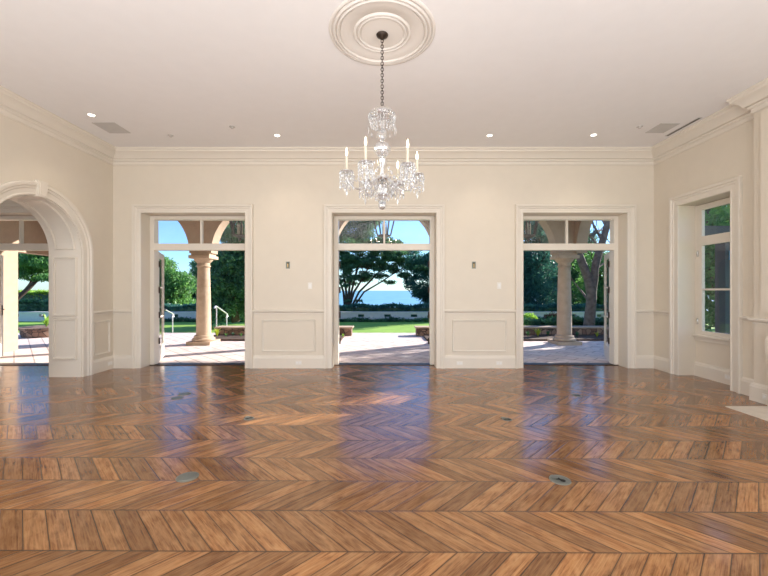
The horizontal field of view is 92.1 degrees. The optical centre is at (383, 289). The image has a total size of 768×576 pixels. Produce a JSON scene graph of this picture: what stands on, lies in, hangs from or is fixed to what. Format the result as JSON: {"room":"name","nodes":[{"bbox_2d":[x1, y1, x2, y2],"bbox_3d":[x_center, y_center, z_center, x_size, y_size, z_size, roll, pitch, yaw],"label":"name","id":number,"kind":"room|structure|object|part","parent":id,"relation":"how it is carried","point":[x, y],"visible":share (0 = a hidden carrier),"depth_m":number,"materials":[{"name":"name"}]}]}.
{"room":"empty living room","nodes":[
{"label":"empty living room","id":0,"kind":"room"},
{"bbox_2d":[0,221,48,352],"bbox_3d":[-9.150,-0.535,8.650,0.300,4.030,2.700,0,0,0],"label":"wall","id":1,"kind":"structure","parent":0,"point":[34,233],"depth_m":8.96,"materials":[{"name":"beige paint"}]},
{"bbox_2d":[0,114,112,359],"bbox_3d":[-5.305,-0.520,1.440,0.530,4.140,10.880,0,0,0],"label":"wall","id":2,"kind":"structure","parent":0,"point":[26,153],"depth_m":6.19,"materials":[{"name":"paint"}]},
{"bbox_2d":[0,180,93,376],"bbox_3d":[-5.270,-0.068,5.400,0.620,3.035,1.920,0,0,0],"label":"trim","id":3,"kind":"structure","parent":2,"relation":"attached to","point":[67,233],"depth_m":6.16,"materials":[{"name":"paint"}]},
{"bbox_2d":[94,320,109,355],"bbox_3d":[-5.028,0.850,6.600,0.024,0.598,0.388,0,0,0],"label":"trim","id":4,"kind":"structure","parent":2,"relation":"attached to","point":[108,321],"depth_m":6.68,"materials":[{"name":"paint"}]},
{"bbox_2d":[43,221,582,255],"bbox_3d":[-1.925,-0.685,10.200,14.750,4.330,0.400,0,0,0],"label":"wall","id":5,"kind":"structure","parent":0,"point":[213,230],"depth_m":10.00,"materials":[{"name":"beige paint"}]},
{"bbox_2d":[0,166,653,367],"bbox_3d":[-3.350,-0.520,7.090,17.900,4.140,0.420,0,0,0],"label":"wall","id":6,"kind":"structure","parent":0,"point":[288,202],"depth_m":6.88,"materials":[{"name":"paint"}]},
{"bbox_2d":[0,204,48,364],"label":"door","id":7,"kind":"structure","parent":6,"relation":"in","point":[4,208],"depth_m":7.14,"materials":[{"name":"paint"}]},
{"bbox_3d":[-7.055,-0.065,6.853,2.230,3.030,0.055,0,0,0],"label":"casing","id":8,"kind":"part","parent":7,"relation":"part of","materials":[{"name":"paint"}]},
{"bbox_3d":[-7.055,0.013,7.195,1.930,2.875,0.150,0,0,0],"label":"frame","id":9,"kind":"part","parent":7,"relation":"part of","materials":[{"name":"paint"}]},
{"bbox_2d":[132,204,252,368],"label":"door","id":10,"kind":"structure","parent":6,"relation":"in","point":[157,309],"depth_m":6.86,"materials":[{"name":"paint"}]},
{"bbox_3d":[-4.631,-0.350,7.664,0.008,0.568,0.673,0,0,-25],"label":"pane","id":11,"kind":"part","parent":10,"relation":"part of","materials":[{"name":"clear glass"}]},
{"bbox_3d":[-4.631,0.250,7.664,0.008,0.568,0.673,0,0,-25],"label":"pane","id":12,"kind":"part","parent":10,"relation":"part of","materials":[{"name":"clear glass"}]},
{"bbox_3d":[-4.631,0.850,7.664,0.008,0.568,0.673,0,0,-25],"label":"pane","id":13,"kind":"part","parent":10,"relation":"part of","materials":[{"name":"clear glass"}]},
{"bbox_2d":[262,320,314,351],"bbox_3d":[-1.772,0.850,6.868,0.993,0.598,0.024,0,0,0],"label":"trim","id":14,"kind":"structure","parent":6,"relation":"attached to","point":[263,350],"depth_m":6.86,"materials":[{"name":"paint"}]},
{"bbox_2d":[94,355,668,373],"bbox_3d":[-0.010,1.331,6.620,10.060,0.238,0.520,0,0,0],"label":"baseboard","id":15,"kind":"structure","parent":6,"relation":"attached to","point":[119,361],"depth_m":6.85,"materials":[{"name":"paint"}]},
{"bbox_2d":[94,310,668,315],"bbox_3d":[-0.010,0.405,6.620,10.060,0.080,0.520,0,0,0],"label":"trim","id":16,"kind":"structure","parent":6,"relation":"attached to","point":[102,312],"depth_m":6.84,"materials":[{"name":"paint"}]},
{"bbox_2d":[324,204,444,368],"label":"door","id":17,"kind":"structure","parent":6,"relation":"in","point":[439,209],"depth_m":6.86,"materials":[{"name":"paint"}]},
{"bbox_2d":[452,320,505,351],"bbox_3d":[1.770,0.850,6.868,1.008,0.598,0.024,0,0,0],"label":"trim","id":18,"kind":"structure","parent":6,"relation":"attached to","point":[453,350],"depth_m":6.86,"materials":[{"name":"paint"}]},
{"bbox_2d":[515,204,636,368],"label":"door","id":19,"kind":"structure","parent":6,"relation":"in","point":[610,309],"depth_m":6.86,"materials":[{"name":"paint"}]},
{"bbox_3d":[4.636,-0.350,7.664,0.008,0.568,0.673,0,0,25],"label":"pane","id":20,"kind":"part","parent":19,"relation":"part of","materials":[{"name":"clear glass"}]},
{"bbox_3d":[4.636,0.250,7.664,0.008,0.568,0.673,0,0,25],"label":"pane","id":21,"kind":"part","parent":19,"relation":"part of","materials":[{"name":"clear glass"}]},
{"bbox_3d":[4.636,0.850,7.664,0.008,0.568,0.673,0,0,25],"label":"pane","id":22,"kind":"part","parent":19,"relation":"part of","materials":[{"name":"clear glass"}]},
{"bbox_2d":[0,365,767,575],"bbox_3d":[-3.350,1.510,1.460,17.900,0.120,11.320,0,0,0],"label":"floor","id":23,"kind":"structure","parent":0,"point":[339,470],"depth_m":2.97,"materials":[{"name":"brown wood"}]},
{"bbox_2d":[171,396,183,399],"bbox_3d":[-2.775,1.447,4.968,0.150,0.006,0.150,0,0,0],"label":"socket","id":24,"kind":"object","parent":23,"relation":"on","point":[176,397],"visible":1,"depth_m":4.97,"materials":[{"name":"silver metal"}]},
{"bbox_2d":[178,392,190,395],"bbox_3d":[-2.780,1.447,5.159,0.170,0.006,0.170,0,0,0],"label":"socket","id":25,"kind":"object","parent":23,"relation":"on","point":[183,393],"visible":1,"depth_m":5.16,"materials":[{"name":"silver metal"}]},
{"bbox_2d":[175,472,198,481],"bbox_3d":[-1.524,1.447,2.869,0.164,0.006,0.164,0,0,0],"label":"socket","id":26,"kind":"object","parent":23,"relation":"on","point":[188,476],"visible":1,"depth_m":2.86,"materials":[{"name":"silver metal"}]},
{"bbox_2d":[244,416,253,419],"bbox_3d":[-1.523,1.446,4.180,0.116,0.007,0.126,0,0,0],"label":"socket","id":27,"kind":"object","parent":23,"relation":"on","point":[246,417],"visible":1,"depth_m":4.17,"materials":[{"name":"silver metal"}]},
{"bbox_2d":[501,417,511,420],"bbox_3d":[1.376,1.446,4.149,0.113,0.007,0.123,0,0,0],"label":"socket","id":28,"kind":"object","parent":23,"relation":"on","point":[503,418],"visible":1,"depth_m":4.13,"materials":[{"name":"silver metal"}]},
{"bbox_2d":[549,475,570,484],"bbox_3d":[1.343,1.446,2.824,0.156,0.007,0.156,0,0,0],"label":"socket","id":29,"kind":"object","parent":23,"relation":"on","point":[557,479],"visible":1,"depth_m":2.82,"materials":[{"name":"silver metal"}]},
{"bbox_2d":[725,406,767,420],"bbox_3d":[4.532,1.447,3.100,0.585,0.006,3.000,0,0,0],"label":"hearth slab","id":30,"kind":"object","parent":23,"relation":"on","point":[761,412],"visible":1,"depth_m":4.43,"materials":[{"name":"beige stone"}]},
{"bbox_2d":[765,336,767,406],"bbox_3d":[4.737,0.947,3.140,0.175,0.994,2.800,0,0,0],"label":"fireplace mantel","id":31,"kind":"object","parent":30,"relation":"on","point":[766,339],"visible":1,"depth_m":4.51,"materials":[{"name":"beige stone"}]},
{"bbox_3d":[4.763,1.172,4.420,0.125,0.544,0.240,0,0,0],"label":"leg","id":32,"kind":"part","parent":31,"relation":"part of","materials":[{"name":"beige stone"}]},
{"bbox_2d":[0,0,767,146],"bbox_3d":[-3.350,-2.690,1.500,17.900,0.200,11.600,0,0,0],"label":"ceiling","id":33,"kind":"structure","parent":0,"point":[522,73],"depth_m":4.37,"materials":[{"name":"paint"}]},
{"bbox_2d":[92,122,129,132],"bbox_3d":[-4.345,-2.587,5.910,0.350,0.006,0.380,0,0,0],"label":"ceiling vent","id":34,"kind":"object","parent":33,"relation":"attached to","point":[110,127],"visible":1,"depth_m":5.89,"materials":[{"name":"white metal"}]},
{"bbox_2d":[329,0,435,65],"bbox_3d":[-0.018,-2.576,3.730,1.070,0.028,1.070,0,0,0],"label":"ceiling medallion","id":35,"kind":"object","parent":33,"relation":"attached to","point":[410,26],"visible":0.99,"depth_m":3.66,"materials":[{"name":"paint"}]},
{"bbox_2d":[339,31,423,209],"bbox_3d":[-0.017,-1.692,3.726,0.868,1.769,0.800,0,0,0],"label":"chandelier","id":36,"kind":"object","parent":35,"relation":"hanging from","point":[382,35],"visible":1,"depth_m":3.72,"materials":[{"name":"clear glass"}]},
{"bbox_2d":[345,156,347,172],"bbox_3d":[-0.372,-1.248,3.674,0.026,0.163,0.026,0,0,0],"label":"candle","id":37,"kind":"object","parent":36,"relation":"on","point":[346,157],"depth_m":3.67,"materials":[{"name":"white wax"}]},
{"bbox_3d":[-0.372,-1.165,3.674,0.140,0.024,0.140,0,0,0],"label":"drip dish","id":38,"kind":"part","parent":36,"relation":"part of","materials":[{"name":"clear glass"}]},
{"bbox_3d":[-0.169,-1.165,3.405,0.140,0.024,0.140,0,0,0],"label":"drip dish","id":39,"kind":"part","parent":36,"relation":"part of","materials":[{"name":"clear glass"}]},
{"bbox_2d":[364,145,366,161],"bbox_3d":[-0.169,-1.248,3.405,0.026,0.163,0.026,0,0,0],"label":"candle","id":40,"kind":"object","parent":36,"relation":"on","point":[365,146],"depth_m":3.40,"materials":[{"name":"white wax"}]},
{"bbox_2d":[364,168,366,181],"bbox_3d":[-0.202,-1.248,4.037,0.026,0.163,0.026,0,0,0],"label":"candle","id":41,"kind":"object","parent":36,"relation":"on","point":[365,180],"depth_m":4.03,"materials":[{"name":"white wax"}]},
{"bbox_3d":[-0.018,-0.988,3.730,0.170,0.182,0.170,0,0,0],"label":"lamp shade","id":42,"kind":"part","parent":36,"relation":"part of","materials":[{"name":"clear glass"}]},
{"bbox_3d":[-0.018,-1.351,3.730,0.015,0.988,0.015,0,0,22],"label":"rod","id":43,"kind":"part","parent":36,"relation":"part of","materials":[{"name":"metal"}]},
{"bbox_3d":[-0.018,-1.121,3.730,0.128,0.066,0.128,0,0,0],"label":"hub plate","id":44,"kind":"part","parent":36,"relation":"part of","materials":[{"name":"glass"}]},
{"bbox_3d":[-0.018,-1.797,3.730,0.276,0.076,0.276,0,0,0],"label":"crown dish","id":45,"kind":"part","parent":36,"relation":"part of","materials":[{"name":"clear glass"}]},
{"bbox_3d":[-0.018,-2.180,3.730,0.026,0.709,0.026,0,0,45],"label":"chain","id":46,"kind":"part","parent":36,"relation":"part of","materials":[{"name":"silver metal"}]},
{"bbox_3d":[0.222,-1.165,3.464,0.140,0.024,0.140,0,0,0],"label":"drip dish","id":47,"kind":"part","parent":36,"relation":"part of","materials":[{"name":"clear glass"}]},
{"bbox_2d":[406,147,408,165],"bbox_3d":[0.222,-1.248,3.464,0.026,0.163,0.026,0,0,0],"label":"candle","id":48,"kind":"object","parent":36,"relation":"on","point":[407,149],"depth_m":3.45,"materials":[{"name":"white wax"}]},
{"bbox_3d":[0.337,-1.165,3.774,0.140,0.024,0.140,0,0,0],"label":"drip dish","id":49,"kind":"part","parent":36,"relation":"part of","materials":[{"name":"clear glass"}]},
{"bbox_2d":[416,159,417,173],"bbox_3d":[0.337,-1.248,3.774,0.026,0.163,0.026,0,0,0],"label":"candle","id":50,"kind":"object","parent":36,"relation":"on","point":[416,159],"depth_m":3.76,"materials":[{"name":"white wax"}]},
{"bbox_2d":[645,123,679,132],"bbox_3d":[4.450,-2.587,5.920,0.300,0.006,0.340,0,0,0],"label":"ceiling vent","id":51,"kind":"object","parent":33,"relation":"attached to","point":[662,127],"visible":1,"depth_m":5.89,"materials":[{"name":"white metal"}]},
{"bbox_2d":[665,117,702,135],"bbox_3d":[4.749,-2.587,5.885,0.062,0.006,0.670,0,0,0],"label":"ceiling vent","id":52,"kind":"object","parent":33,"relation":"in","point":[698,118],"visible":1,"depth_m":5.85,"materials":[{"name":"metal"}]},
{"bbox_2d":[575,221,592,252],"bbox_3d":[5.300,-1.900,8.655,0.300,1.800,2.690,0,0,0],"label":"wall","id":53,"kind":"structure","parent":0,"point":[582,228],"depth_m":9.85,"materials":[{"name":"beige paint"}]},
{"bbox_2d":[654,120,753,378],"bbox_3d":[5.220,-0.520,1.440,0.400,4.140,10.880,0,0,0],"label":"wall","id":54,"kind":"structure","parent":0,"point":[730,154],"depth_m":6.26,"materials":[{"name":"paint"}]},
{"bbox_2d":[669,176,742,393],"bbox_3d":[5.183,-0.075,5.817,0.435,3.050,1.284,0,0,0],"label":"window","id":55,"kind":"structure","parent":54,"relation":"in","point":[734,185],"depth_m":5.95,"materials":[{"name":"paint"}]},
{"bbox_3d":[5.317,0.766,5.817,0.165,0.032,0.941,0,0,0],"label":"sill","id":56,"kind":"part","parent":55,"relation":"part of","materials":[{"name":"paint"}]},
{"bbox_3d":[5.311,-0.335,5.817,0.062,2.170,0.945,0,0,0],"label":"frame","id":57,"kind":"part","parent":55,"relation":"part of","materials":[{"name":"paint"}]},
{"bbox_2d":[694,361,766,404],"bbox_3d":[5.064,1.331,3.745,0.472,0.238,5.090,0,0,0],"label":"baseboard","id":58,"kind":"structure","parent":54,"relation":"attached to","point":[754,390],"depth_m":5.67,"materials":[{"name":"paint"}]},
{"bbox_2d":[754,107,767,384],"bbox_3d":[4.907,-0.565,3.030,0.225,4.030,3.660,0,0,0],"label":"wall","id":59,"kind":"structure","parent":0,"point":[761,117],"depth_m":4.78,"materials":[{"name":"paint"}]},
{"bbox_2d":[0,77,767,165],"bbox_3d":[-0.010,-2.453,1.440,10.060,0.275,10.880,0,0,0],"label":"trim","id":60,"kind":"structure","parent":59,"relation":"attached to","point":[742,108],"depth_m":6.72,"materials":[{"name":"paint"}]},
{"bbox_2d":[740,316,767,324],"bbox_3d":[4.916,0.405,3.192,0.208,0.080,3.985,0,0,0],"label":"trim","id":61,"kind":"structure","parent":59,"relation":"attached to","point":[761,321],"depth_m":4.82,"materials":[{"name":"paint"}]},
{"bbox_3d":[-1.925,-2.651,8.850,14.750,0.200,3.100,0,0,0],"label":"ceiling","id":62,"kind":"structure","parent":0,"visible":0},
{"bbox_2d":[229,221,244,240],"bbox_3d":[-3.310,-1.835,8.500,0.580,1.430,0.503,0,0,0],"label":"hanging lantern","id":63,"kind":"object","parent":62,"relation":"hanging from","point":[239,235],"visible":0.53,"depth_m":8.44,"materials":[{"name":"metal"}]},
{"bbox_2d":[374,221,393,239],"bbox_3d":[0.000,-1.835,8.500,0.580,1.430,0.503,0,0,0],"label":"hanging lantern","id":64,"kind":"object","parent":62,"relation":"hanging from","point":[386,227],"visible":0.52,"depth_m":8.45,"materials":[{"name":"metal"}]},
{"bbox_2d":[523,221,538,240],"bbox_3d":[3.310,-1.835,8.500,0.580,1.430,0.503,0,0,0],"label":"hanging lantern","id":65,"kind":"object","parent":62,"relation":"hanging from","point":[528,235],"visible":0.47,"depth_m":8.43,"materials":[{"name":"metal"}]},
{"label":"outside","id":66,"kind":"structure","parent":0,"visible":0},
{"bbox_3d":[0.000,4.700,28.450,160.000,5.500,11.100,0,0,0],"label":"hillside","id":67,"kind":"object","parent":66,"visible":0},
{"bbox_2d":[18,253,48,299],"bbox_3d":[-25.321,-1.330,27.070,7.406,6.118,5.492,0,0,0],"label":"spreading tree","id":68,"kind":"object","parent":67,"relation":"on","point":[28,264],"visible":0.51,"depth_m":25.32,"materials":[{"name":"green plant"}]},
{"bbox_2d":[18,297,48,316],"bbox_3d":[-19.498,1.221,23.798,9.182,1.643,1.390,0,0,0],"label":"clipped hedge","id":69,"kind":"object","parent":67,"relation":"on","point":[25,305],"visible":0.16,"depth_m":23.32,"materials":[{"name":"green plant"}]},
{"bbox_2d":[18,289,48,299],"bbox_3d":[-28.998,0.993,30.003,14.210,2.177,2.243,0,0,0],"label":"hedge","id":70,"kind":"object","parent":67,"relation":"on","point":[40,294],"visible":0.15,"depth_m":29.12,"materials":[{"name":"green plant"}]},
{"bbox_2d":[164,256,196,307],"bbox_3d":[-15.651,-0.206,26.976,5.184,5.180,4.625,0,0,0],"label":"tree","id":71,"kind":"object","parent":67,"relation":"on","point":[178,286],"visible":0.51,"depth_m":25.92,"materials":[{"name":"green plant"}]},
{"bbox_2d":[178,260,212,303],"bbox_3d":[-15.914,-0.276,31.960,5.427,5.441,4.142,0,0,0],"label":"tree","id":72,"kind":"object","parent":67,"relation":"on","point":[193,270],"visible":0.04,"depth_m":30.95,"materials":[{"name":"green plant"}]},
{"bbox_2d":[339,221,428,304],"bbox_3d":[-1.762,-2.109,27.244,10.412,8.395,4.467,0,0,0],"label":"pine","id":73,"kind":"object","parent":67,"relation":"on","point":[364,230],"visible":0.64,"depth_m":26.59,"materials":[{"name":"green plant"}]},
{"bbox_2d":[164,302,603,316],"bbox_3d":[0.994,1.388,23.701,30.155,1.304,1.178,0,0,0],"label":"clipped hedge","id":74,"kind":"object","parent":67,"relation":"on","point":[356,307],"visible":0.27,"depth_m":23.32,"materials":[{"name":"green plant"}]},
{"bbox_2d":[400,251,428,303],"bbox_3d":[3.662,-1.634,27.315,5.573,6.582,4.236,0,0,0],"label":"shade tree","id":75,"kind":"object","parent":67,"relation":"on","point":[419,290],"visible":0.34,"depth_m":26.57,"materials":[{"name":"green plant"}]},
{"bbox_2d":[523,221,557,304],"bbox_3d":[10.486,-1.388,27.351,7.555,9.218,5.608,0,0,0],"label":"evergreen tree","id":76,"kind":"object","parent":67,"relation":"on","point":[538,289],"visible":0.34,"depth_m":26.23,"materials":[{"name":"green plant"}]},
{"bbox_2d":[545,229,609,304],"bbox_3d":[16.746,-1.306,32.984,8.045,9.694,6.397,0,0,0],"label":"evergreen tree","id":77,"kind":"object","parent":67,"relation":"on","point":[575,275],"visible":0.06,"depth_m":31.84,"materials":[{"name":"green plant"}]},
{"bbox_2d":[571,221,606,305],"bbox_3d":[17.603,-1.661,27.283,8.135,8.528,5.575,0,0,0],"label":"evergreen tree","id":78,"kind":"object","parent":67,"relation":"on","point":[600,288],"visible":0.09,"depth_m":27.23,"materials":[{"name":"green plant"}]},
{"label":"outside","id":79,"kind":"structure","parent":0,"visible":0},
{"bbox_2d":[339,291,712,310],"bbox_3d":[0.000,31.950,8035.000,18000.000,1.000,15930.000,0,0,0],"label":"sea","id":80,"kind":"structure","parent":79,"point":[369,297],"depth_m":1551.73,"materials":[{"name":"liquid"}]},
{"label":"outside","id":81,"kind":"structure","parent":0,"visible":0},
{"bbox_2d":[18,321,714,332],"bbox_3d":[0.000,2.020,17.850,120.000,0.300,10.100,0,0,0],"label":"lawn","id":82,"kind":"structure","parent":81,"point":[178,327],"depth_m":18.96,"materials":[{"name":"green plant"}]},
{"bbox_2d":[165,310,173,332],"bbox_3d":[-7.970,1.208,13.484,0.048,1.324,1.116,0,0,0],"label":"handrail","id":83,"kind":"object","parent":82,"relation":"on","point":[165,310],"visible":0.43,"depth_m":13.93,"materials":[{"name":"metal"}]},
{"bbox_2d":[164,317,195,321],"label":"plants","id":84,"kind":"object","parent":82,"relation":"on","point":[179,319],"depth_m":21.63,"materials":[{"name":"green plant"}]},
{"bbox_2d":[192,221,244,325],"bbox_3d":[-7.155,-1.796,18.588,5.150,7.252,4.279,0,0,0],"label":"conifer","id":85,"kind":"object","parent":82,"relation":"on","point":[227,278],"visible":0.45,"depth_m":17.44,"materials":[{"name":"green plant"}]},
{"bbox_2d":[214,306,227,326],"bbox_3d":[-5.930,1.208,13.484,0.048,1.324,1.116,0,0,0],"label":"handrail","id":86,"kind":"object","parent":82,"relation":"on","point":[214,306],"visible":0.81,"depth_m":13.23,"materials":[{"name":"metal"}]},
{"bbox_2d":[18,312,707,320],"bbox_3d":[0.000,1.585,22.125,80.000,0.570,0.350,0,0,0],"label":"wall","id":87,"kind":"structure","parent":82,"relation":"on","point":[23,316],"depth_m":22.00,"materials":[{"name":"paint"}]},
{"bbox_2d":[339,315,428,321],"label":"plants","id":88,"kind":"object","parent":82,"relation":"on","point":[358,319],"depth_m":21.65,"materials":[{"name":"green plant"}]},
{"bbox_2d":[523,312,537,325],"bbox_3d":[7.388,1.591,19.013,1.260,0.916,1.015,0,0,0],"label":"shrub","id":89,"kind":"object","parent":82,"relation":"on","point":[527,315],"visible":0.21,"depth_m":18.83,"materials":[{"name":"green plant"}]},
{"bbox_2d":[542,311,556,318],"bbox_3d":[8.672,1.559,18.992,1.080,0.972,1.066,0,0,0],"label":"shrub","id":90,"kind":"object","parent":82,"relation":"on","point":[552,313],"visible":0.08,"depth_m":18.90,"materials":[{"name":"green plant"}]},
{"bbox_2d":[523,315,603,325],"bbox_3d":[7.400,1.420,13.849,4.326,1.031,0.847,0,0,0],"label":"shrubbery","id":91,"kind":"object","parent":82,"relation":"on","point":[552,321],"visible":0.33,"depth_m":13.57,"materials":[{"name":"green plant"}]},
{"bbox_2d":[571,221,609,325],"bbox_3d":[8.078,-0.993,13.262,3.318,5.682,2.316,0,0,0],"label":"tree","id":92,"kind":"object","parent":82,"relation":"on","point":[590,278],"visible":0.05,"depth_m":12.80,"materials":[{"name":"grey plant"}]},
{"bbox_2d":[705,204,729,225],"bbox_3d":[12.541,-1.786,13.787,4.392,7.343,4.387,0,0,0],"label":"tree","id":93,"kind":"object","parent":82,"relation":"on","point":[717,208],"visible":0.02,"depth_m":13.70,"materials":[{"name":"green plant"}]},
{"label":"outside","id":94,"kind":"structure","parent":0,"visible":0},
{"bbox_2d":[0,333,608,362],"bbox_3d":[0.000,1.690,10.050,32.000,0.420,5.500,0,0,0],"label":"patio","id":95,"kind":"structure","parent":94,"point":[358,347],"depth_m":8.90,"materials":[{"name":"stone"}]},
{"bbox_2d":[18,325,48,337],"bbox_3d":[-10.900,1.330,12.000,1.440,0.300,1.440,0,0,0],"label":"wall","id":96,"kind":"structure","parent":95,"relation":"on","point":[38,331],"depth_m":11.40,"materials":[{"name":"stone"}]},
{"bbox_2d":[40,315,48,326],"bbox_3d":[-10.888,0.970,12.002,0.525,0.421,0.513,0,0,0],"label":"plant","id":97,"kind":"object","parent":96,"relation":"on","point":[46,321],"visible":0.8,"depth_m":11.91,"materials":[{"name":"green plant"}]},
{"bbox_2d":[186,253,219,344],"bbox_3d":[-4.970,0.239,10.200,0.640,2.481,0.640,0,0,0],"label":"stone column","id":98,"kind":"structure","parent":95,"relation":"on","point":[203,336],"depth_m":10.04,"materials":[{"name":"beige stone"}]},
{"bbox_2d":[214,326,353,335],"bbox_3d":[-3.225,1.335,12.100,4.450,0.290,0.500,0,0,0],"label":"stone wall","id":99,"kind":"structure","parent":95,"relation":"on","point":[347,330],"depth_m":11.90,"materials":[{"name":"brown stone"}]},
{"bbox_2d":[213,334,603,340],"bbox_3d":[2.050,1.455,11.325,14.900,0.050,1.150,0,0,0],"label":"flower bed","id":100,"kind":"object","parent":95,"relation":"on","point":[236,337],"visible":0.29,"depth_m":11.14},
{"bbox_2d":[414,326,603,335],"bbox_3d":[5.275,1.335,12.100,8.550,0.290,0.500,0,0,0],"label":"stone wall","id":101,"kind":"structure","parent":95,"relation":"on","point":[420,330],"depth_m":11.90,"materials":[{"name":"brown stone"}]},
{"bbox_2d":[548,253,581,344],"bbox_3d":[4.970,0.239,10.200,0.640,2.481,0.640,0,0,0],"label":"stone column","id":102,"kind":"structure","parent":95,"relation":"on","point":[564,336],"depth_m":10.04,"materials":[{"name":"beige stone"}]},
{"bbox_2d":[705,226,729,333],"bbox_3d":[7.450,0.045,8.125,2.300,2.870,0.250,0,0,0],"label":"post","id":103,"kind":"object","parent":95,"relation":"on","point":[722,262],"visible":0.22,"depth_m":8.04,"materials":[{"name":"grey paint"}]},
{"bbox_3d":[7.520,0.155,8.125,0.280,2.650,0.250,0,0,0],"label":"post","id":104,"kind":"part","parent":103,"relation":"part of","materials":[{"name":"clear glass"}]},
{"bbox_2d":[705,205,729,329],"bbox_3d":[9.876,-1.396,11.045,3.324,6.529,3.711,0,0,0],"label":"tree","id":105,"kind":"object","parent":95,"relation":"on","point":[709,249],"visible":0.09,"depth_m":10.30,"materials":[{"name":"green plant"}]}
]}

